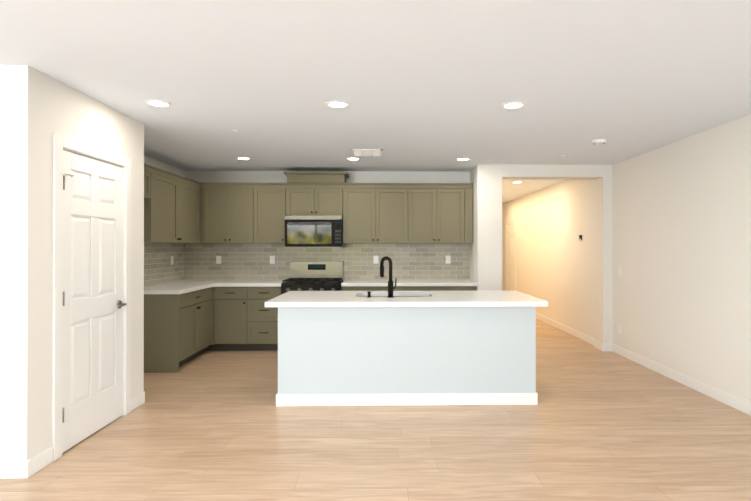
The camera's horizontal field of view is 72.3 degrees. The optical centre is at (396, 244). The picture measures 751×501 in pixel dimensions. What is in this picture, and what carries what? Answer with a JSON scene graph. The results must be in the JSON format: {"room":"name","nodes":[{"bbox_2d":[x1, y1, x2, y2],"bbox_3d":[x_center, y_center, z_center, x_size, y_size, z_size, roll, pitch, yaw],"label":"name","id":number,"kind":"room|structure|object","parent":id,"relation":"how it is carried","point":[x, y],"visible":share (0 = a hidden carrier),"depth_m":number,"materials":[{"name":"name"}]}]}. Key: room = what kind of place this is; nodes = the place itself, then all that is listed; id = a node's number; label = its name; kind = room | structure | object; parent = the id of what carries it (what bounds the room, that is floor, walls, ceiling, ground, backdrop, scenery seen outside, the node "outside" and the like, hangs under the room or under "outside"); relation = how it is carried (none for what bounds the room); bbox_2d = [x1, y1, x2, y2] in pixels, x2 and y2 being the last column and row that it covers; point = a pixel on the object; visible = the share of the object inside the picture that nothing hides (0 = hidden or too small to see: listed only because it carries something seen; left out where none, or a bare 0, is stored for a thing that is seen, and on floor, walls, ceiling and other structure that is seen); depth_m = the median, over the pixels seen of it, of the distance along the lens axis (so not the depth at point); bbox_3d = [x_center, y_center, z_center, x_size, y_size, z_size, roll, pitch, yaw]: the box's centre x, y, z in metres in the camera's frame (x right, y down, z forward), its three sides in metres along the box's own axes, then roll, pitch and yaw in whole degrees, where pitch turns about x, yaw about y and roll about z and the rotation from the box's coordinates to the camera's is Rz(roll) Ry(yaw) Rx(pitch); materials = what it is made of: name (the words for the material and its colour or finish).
{"room":"kitchen","nodes":[
{"label":"kitchen","id":0,"kind":"room"},
{"bbox_2d":[0,65,7,460],"bbox_3d":[-4.406,0.159,3.132,4.090,2.500,0.120,0,0,-1],"label":"wall","id":1,"kind":"structure","parent":0,"point":[3,229],"depth_m":3.11,"materials":[{"name":"white paint"}]},
{"bbox_2d":[7,65,143,460],"bbox_3d":[-2.314,0.162,3.856,0.120,2.500,1.490,0,0,-1],"label":"wall","id":2,"kind":"structure","parent":0,"point":[42,107],"depth_m":3.21,"materials":[{"name":"white paint"}]},
{"bbox_2d":[52,132,130,461],"bbox_3d":[-2.305,0.338,3.841,0.137,2.148,0.996,0,0,-1],"label":"door frame","id":3,"kind":"structure","parent":2,"relation":"attached to","point":[61,142],"depth_m":3.42,"materials":[{"name":"white paint"}]},
{"bbox_2d":[62,150,126,452],"bbox_3d":[-2.245,0.380,3.828,0.097,2.048,0.843,0,0,-1],"label":"closet door","id":4,"kind":"structure","parent":2,"relation":"in","point":[92,376],"depth_m":3.79,"materials":[{"name":"white paint"}]},
{"bbox_2d":[0,313,750,478],"bbox_3d":[-1.785,1.365,5.237,9.410,0.105,17.000,0,0,-1],"label":"baseboard","id":5,"kind":"structure","parent":2,"relation":"attached to","point":[25,469],"depth_m":4.70,"materials":[{"name":"white paint"}]},
{"bbox_2d":[144,155,184,286],"bbox_3d":[-3.082,0.168,5.317,0.120,2.500,4.200,0,0,-1],"label":"wall","id":6,"kind":"structure","parent":0,"point":[161,165],"depth_m":6.71,"materials":[{"name":"white paint"}]},
{"bbox_2d":[144,163,151,198],"bbox_3d":[-2.857,-0.681,5.371,0.328,0.338,0.507,0,0,-1],"label":"upper cabinet","id":7,"kind":"object","parent":6,"relation":"attached to","point":[147,170],"depth_m":5.57,"materials":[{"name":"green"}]},
{"bbox_2d":[144,167,179,242],"bbox_3d":[-2.869,-0.438,6.020,0.328,0.818,0.793,0,0,-1],"label":"upper cabinet","id":8,"kind":"object","parent":6,"relation":"attached to","point":[179,209],"depth_m":5.96,"materials":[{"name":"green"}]},
{"bbox_2d":[144,243,183,286],"bbox_3d":[-3.030,0.237,5.998,0.006,0.531,2.760,0,0,-1],"label":"tile backsplash","id":9,"kind":"structure","parent":6,"relation":"attached to","point":[158,269],"depth_m":6.67,"materials":[{"name":"grey tile"}]},
{"bbox_2d":[180,176,199,242],"bbox_3d":[-2.882,-0.435,6.708,0.328,0.818,0.811,0,0,-1],"label":"upper cabinet","id":10,"kind":"object","parent":6,"relation":"attached to","point":[189,189],"depth_m":6.76,"materials":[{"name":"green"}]},
{"bbox_2d":[185,171,469,280],"bbox_3d":[-1.058,0.177,7.516,4.250,2.500,0.120,0,0,-1],"label":"wall","id":11,"kind":"structure","parent":0,"point":[354,177],"depth_m":7.47,"materials":[{"name":"white paint"}]},
{"bbox_2d":[208,183,231,242],"bbox_3d":[-2.486,-0.433,7.265,0.404,0.818,0.328,0,0,-1],"label":"upper cabinet","id":12,"kind":"object","parent":11,"relation":"attached to","point":[219,194],"depth_m":7.11,"materials":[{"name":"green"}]},
{"bbox_2d":[232,183,259,242],"bbox_3d":[-2.165,-0.433,7.271,0.466,0.818,0.328,0,0,-1],"label":"upper cabinet","id":13,"kind":"object","parent":11,"relation":"attached to","point":[245,196],"depth_m":7.12,"materials":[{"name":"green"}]},
{"bbox_2d":[260,183,287,242],"bbox_3d":[-1.797,-0.433,7.278,0.507,0.818,0.328,0,0,-1],"label":"upper cabinet","id":14,"kind":"object","parent":11,"relation":"attached to","point":[273,196],"depth_m":7.12,"materials":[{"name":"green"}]},
{"bbox_2d":[288,183,319,215],"bbox_3d":[-1.318,-0.625,7.288,0.452,0.433,0.328,0,0,-1],"label":"upper cabinet","id":15,"kind":"object","parent":11,"relation":"attached to","point":[303,198],"depth_m":7.13,"materials":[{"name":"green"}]},
{"bbox_2d":[285,215,343,247],"bbox_3d":[-1.148,-0.183,7.238,0.780,0.439,0.431,0,0,-1],"label":"microwave","id":16,"kind":"object","parent":15,"relation":"attached to","point":[313,231],"visible":1,"depth_m":7.02,"materials":[{"name":"silver metal"}]},
{"bbox_2d":[184,243,469,279],"bbox_3d":[-0.996,0.243,7.446,4.128,0.531,0.006,0,0,-1],"label":"tile backsplash","id":17,"kind":"structure","parent":11,"relation":"attached to","point":[251,261],"depth_m":7.45,"materials":[{"name":"grey tile"}]},
{"bbox_2d":[216,256,220,263],"bbox_3d":[-2.571,0.212,7.409,0.072,0.115,0.007,0,0,-1],"label":"electrical outlet","id":18,"kind":"object","parent":17,"relation":"attached to","point":[218,259],"visible":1,"depth_m":7.41,"materials":[{"name":"white plastic"}]},
{"bbox_2d":[270,256,274,263],"bbox_3d":[-1.802,0.212,7.424,0.072,0.115,0.007,0,0,-1],"label":"electrical outlet","id":19,"kind":"object","parent":17,"relation":"attached to","point":[272,259],"visible":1,"depth_m":7.42,"materials":[{"name":"white plastic"}]},
{"bbox_2d":[373,256,377,263],"bbox_3d":[-0.302,0.212,7.452,0.072,0.115,0.007,0,0,-1],"label":"electrical outlet","id":20,"kind":"object","parent":17,"relation":"attached to","point":[375,259],"visible":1,"depth_m":7.45,"materials":[{"name":"white plastic"}]},
{"bbox_2d":[446,256,450,263],"bbox_3d":[0.748,0.212,7.472,0.072,0.115,0.007,0,0,-1],"label":"electrical outlet","id":21,"kind":"object","parent":17,"relation":"attached to","point":[448,259],"visible":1,"depth_m":7.47,"materials":[{"name":"white plastic"}]},
{"bbox_2d":[320,183,343,215],"bbox_3d":[-0.980,-0.625,7.295,0.452,0.433,0.328,0,0,-1],"label":"upper cabinet","id":22,"kind":"object","parent":11,"relation":"attached to","point":[331,194],"depth_m":7.14,"materials":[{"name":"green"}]},
{"bbox_2d":[340,183,379,242],"bbox_3d":[-0.498,-0.433,7.303,0.512,0.818,0.328,0,0,-1],"label":"upper cabinet","id":23,"kind":"object","parent":11,"relation":"attached to","point":[361,217],"depth_m":7.15,"materials":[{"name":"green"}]},
{"bbox_2d":[380,183,411,242],"bbox_3d":[-0.071,-0.433,7.311,0.569,0.818,0.328,0,0,-1],"label":"upper cabinet","id":24,"kind":"object","parent":11,"relation":"attached to","point":[395,198],"depth_m":7.16,"materials":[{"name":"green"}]},
{"bbox_2d":[412,183,439,242],"bbox_3d":[0.350,-0.433,7.319,0.512,0.818,0.328,0,0,-1],"label":"upper cabinet","id":25,"kind":"object","parent":11,"relation":"attached to","point":[425,196],"depth_m":7.16,"materials":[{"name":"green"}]},
{"bbox_2d":[440,183,472,242],"bbox_3d":[0.776,-0.433,7.327,0.569,0.818,0.328,0,0,-1],"label":"upper cabinet","id":26,"kind":"object","parent":11,"relation":"attached to","point":[456,199],"depth_m":7.17,"materials":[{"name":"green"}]},
{"bbox_2d":[0,318,750,500],"bbox_3d":[-1.725,1.448,5.238,9.770,0.060,17.240,0,0,-1],"label":"floor","id":27,"kind":"structure","parent":0,"point":[595,424],"depth_m":3.61,"materials":[{"name":"brown wood"}]},
{"bbox_2d":[144,287,211,372],"bbox_3d":[-2.733,0.986,6.273,0.609,0.872,1.136,0,0,-1],"label":"base cabinet","id":28,"kind":"object","parent":27,"relation":"on","point":[180,330],"depth_m":5.71,"materials":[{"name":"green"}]},
{"bbox_2d":[144,280,223,293],"bbox_3d":[-2.729,0.529,6.559,0.630,0.044,1.723,0,0,-1],"label":"countertop","id":29,"kind":"structure","parent":28,"relation":"on","point":[182,287],"depth_m":6.26,"materials":[{"name":"white stone"}]},
{"bbox_2d":[220,287,247,350],"bbox_3d":[-2.237,0.990,7.123,0.478,0.872,0.610,0,0,-1],"label":"base cabinet","id":30,"kind":"object","parent":27,"relation":"on","point":[233,300],"depth_m":6.84,"materials":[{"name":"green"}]},
{"bbox_2d":[248,287,280,350],"bbox_3d":[-1.802,0.990,7.137,0.513,0.872,0.598,0,0,-1],"label":"base cabinet","id":31,"kind":"object","parent":27,"relation":"on","point":[262,320],"depth_m":6.85,"materials":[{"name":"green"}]},
{"bbox_2d":[214,280,286,286],"bbox_3d":[-1.983,0.531,7.122,0.881,0.044,0.626,0,0,-1],"label":"countertop","id":32,"kind":"structure","parent":31,"relation":"on","point":[226,283],"depth_m":6.82,"materials":[{"name":"white stone"}]},
{"bbox_2d":[281,261,343,294],"bbox_3d":[-1.145,0.830,7.088,0.776,1.190,0.697,0,0,-1],"label":"range","id":33,"kind":"object","parent":27,"relation":"on","point":[316,275],"visible":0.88,"depth_m":7.37,"materials":[{"name":"silver metal"}]},
{"bbox_2d":[341,286,379,290],"bbox_3d":[-0.487,0.990,7.162,0.517,0.872,0.598,0,0,-1],"label":"base cabinet","id":34,"kind":"object","parent":27,"relation":"on","point":[343,288],"depth_m":6.87,"materials":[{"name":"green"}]},
{"bbox_2d":[276,307,537,405],"bbox_3d":[0.083,0.982,5.069,2.306,0.871,1.104,0,0,-1],"label":"kitchen island","id":35,"kind":"object","parent":27,"relation":"on","point":[386,356],"visible":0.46,"depth_m":4.53,"materials":[{"name":"grey paint"}]},
{"bbox_2d":[265,291,547,306],"bbox_3d":[0.081,0.522,5.063,2.485,0.046,1.145,0,0,-1],"label":"island countertop","id":36,"kind":"structure","parent":35,"relation":"on","point":[433,299],"depth_m":4.69,"materials":[{"name":"white stone"}]},
{"bbox_2d":[380,256,396,297],"bbox_3d":[-0.082,0.303,4.905,0.163,0.389,0.098,0,0,-1],"label":"faucet","id":37,"kind":"object","parent":36,"relation":"on","point":[391,287],"visible":1,"depth_m":4.88,"materials":[{"name":"black metal"}]},
{"bbox_2d":[360,296,428,296],"bbox_3d":[-0.029,0.658,5.218,0.820,0.221,0.570,0,0,-1],"label":"sink","id":38,"kind":"object","parent":36,"relation":"in","point":[396,296],"visible":0.15,"depth_m":5.48,"materials":[{"name":"silver metal"}]},
{"bbox_2d":[380,286,443,290],"bbox_3d":[0.134,0.990,7.174,0.965,0.872,0.598,0,0,-1],"label":"base cabinet","id":39,"kind":"object","parent":27,"relation":"on","point":[382,288],"depth_m":6.88,"materials":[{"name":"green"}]},
{"bbox_2d":[341,280,476,285],"bbox_3d":[0.160,0.532,7.164,1.820,0.044,0.623,0,0,-1],"label":"countertop","id":40,"kind":"structure","parent":39,"relation":"on","point":[347,282],"depth_m":6.87,"materials":[{"name":"white stone"}]},
{"bbox_2d":[444,286,476,290],"bbox_3d":[0.813,0.990,7.187,0.514,0.872,0.598,0,0,-1],"label":"base cabinet","id":41,"kind":"object","parent":27,"relation":"on","point":[446,288],"depth_m":6.89,"materials":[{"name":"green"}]},
{"bbox_2d":[0,0,750,203],"bbox_3d":[-1.725,-1.112,5.248,9.770,0.060,17.240,0,0,-1],"label":"ceiling","id":42,"kind":"structure","parent":0,"point":[427,85],"depth_m":3.28,"materials":[{"name":"white paint"}]},
{"bbox_2d":[145,100,171,106],"bbox_3d":[-1.825,-1.084,3.936,0.188,0.006,0.188,0,0,-1],"label":"recessed light","id":43,"kind":"object","parent":42,"relation":"in","point":[157,103],"visible":0.98,"depth_m":3.93,"materials":[{"name":"white plastic"}]},
{"bbox_2d":[236,157,250,159],"bbox_3d":[-1.902,-1.074,6.375,0.188,0.006,0.188,0,0,-1],"label":"recessed light","id":44,"kind":"object","parent":42,"relation":"in","point":[242,158],"visible":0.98,"depth_m":6.37,"materials":[{"name":"white plastic"}]},
{"bbox_2d":[325,101,349,107],"bbox_3d":[-0.456,-1.084,3.962,0.188,0.006,0.188,0,0,-1],"label":"recessed light","id":45,"kind":"object","parent":42,"relation":"in","point":[337,104],"visible":0.92,"depth_m":3.96,"materials":[{"name":"white plastic"}]},
{"bbox_2d":[346,157,360,159],"bbox_3d":[-0.542,-1.074,6.401,0.188,0.006,0.188,0,0,-1],"label":"recessed light","id":46,"kind":"object","parent":42,"relation":"in","point":[352,158],"visible":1,"depth_m":6.37,"materials":[{"name":"white plastic"}]},
{"bbox_2d":[351,149,382,155],"bbox_3d":[-0.344,-1.073,5.974,0.360,0.012,0.400,0,0,-1],"label":"ceiling vent","id":47,"kind":"object","parent":42,"relation":"in","point":[366,152],"visible":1,"depth_m":5.94,"materials":[{"name":"white metal"}]},
{"bbox_2d":[455,158,469,160],"bbox_3d":[0.828,-1.074,6.426,0.188,0.006,0.188,0,0,-1],"label":"recessed light","id":48,"kind":"object","parent":42,"relation":"in","point":[461,159],"visible":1,"depth_m":6.45,"materials":[{"name":"white plastic"}]},
{"bbox_2d":[501,102,525,108],"bbox_3d":[0.904,-1.084,3.987,0.188,0.006,0.188,0,0,-1],"label":"recessed light","id":49,"kind":"object","parent":42,"relation":"in","point":[513,105],"visible":0.96,"depth_m":3.99,"materials":[{"name":"white plastic"}]},
{"bbox_2d":[592,139,605,144],"bbox_3d":[2.090,-1.062,5.300,0.140,0.039,0.140,0,0,-1],"label":"smoke detector","id":50,"kind":"object","parent":42,"relation":"attached to","point":[598,141],"visible":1,"depth_m":5.26,"materials":[{"name":"white plastic"}]},
{"bbox_2d":[470,164,501,290],"bbox_3d":[1.179,0.189,10.324,0.330,2.500,6.950,0,0,-1],"label":"wall","id":51,"kind":"structure","parent":0,"point":[486,254],"depth_m":6.85,"materials":[{"name":"white paint"}]},
{"bbox_2d":[502,180,594,337],"bbox_3d":[2.900,0.190,10.551,0.320,2.500,6.800,0,0,-1],"label":"wall","id":52,"kind":"structure","parent":0,"point":[555,263],"depth_m":8.75,"materials":[{"name":"white paint"}]},
{"bbox_2d":[505,218,514,290],"bbox_3d":[2.693,0.410,12.152,0.030,2.055,0.910,0,0,-1],"label":"hall door","id":53,"kind":"structure","parent":52,"relation":"in","point":[509,254],"depth_m":12.11,"materials":[{"name":"white paint"}]},
{"bbox_2d":[505,214,516,290],"bbox_3d":[2.701,0.371,12.152,0.017,2.150,1.090,0,0,-1],"label":"door frame","id":54,"kind":"structure","parent":52,"relation":"attached to","point":[511,216],"depth_m":11.68,"materials":[{"name":"white paint"}]},
{"bbox_2d":[502,165,602,179],"bbox_3d":[2.087,-0.993,7.005,1.360,0.164,0.270,0,0,-1],"label":"wall","id":55,"kind":"structure","parent":0,"point":[555,172],"depth_m":6.87,"materials":[{"name":"white paint"}]},
{"bbox_2d":[595,165,611,343],"bbox_3d":[2.827,0.175,7.014,0.120,2.500,0.270,0,0,-1],"label":"wall","id":56,"kind":"structure","parent":0,"point":[603,259],"depth_m":6.88,"materials":[{"name":"white paint"}]},
{"bbox_2d":[612,114,750,402],"bbox_3d":[3.102,0.155,1.994,0.240,2.500,10.320,0,0,-1],"label":"wall","id":57,"kind":"structure","parent":0,"point":[681,251],"depth_m":5.12,"materials":[{"name":"white paint"}]},
{"bbox_2d":[618,324,621,334],"bbox_3d":[2.890,1.094,6.647,0.008,0.120,0.080,0,0,-1],"label":"electrical outlet","id":58,"kind":"object","parent":57,"relation":"attached to","point":[619,329],"visible":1,"depth_m":6.64,"materials":[{"name":"white plastic"}]}
]}

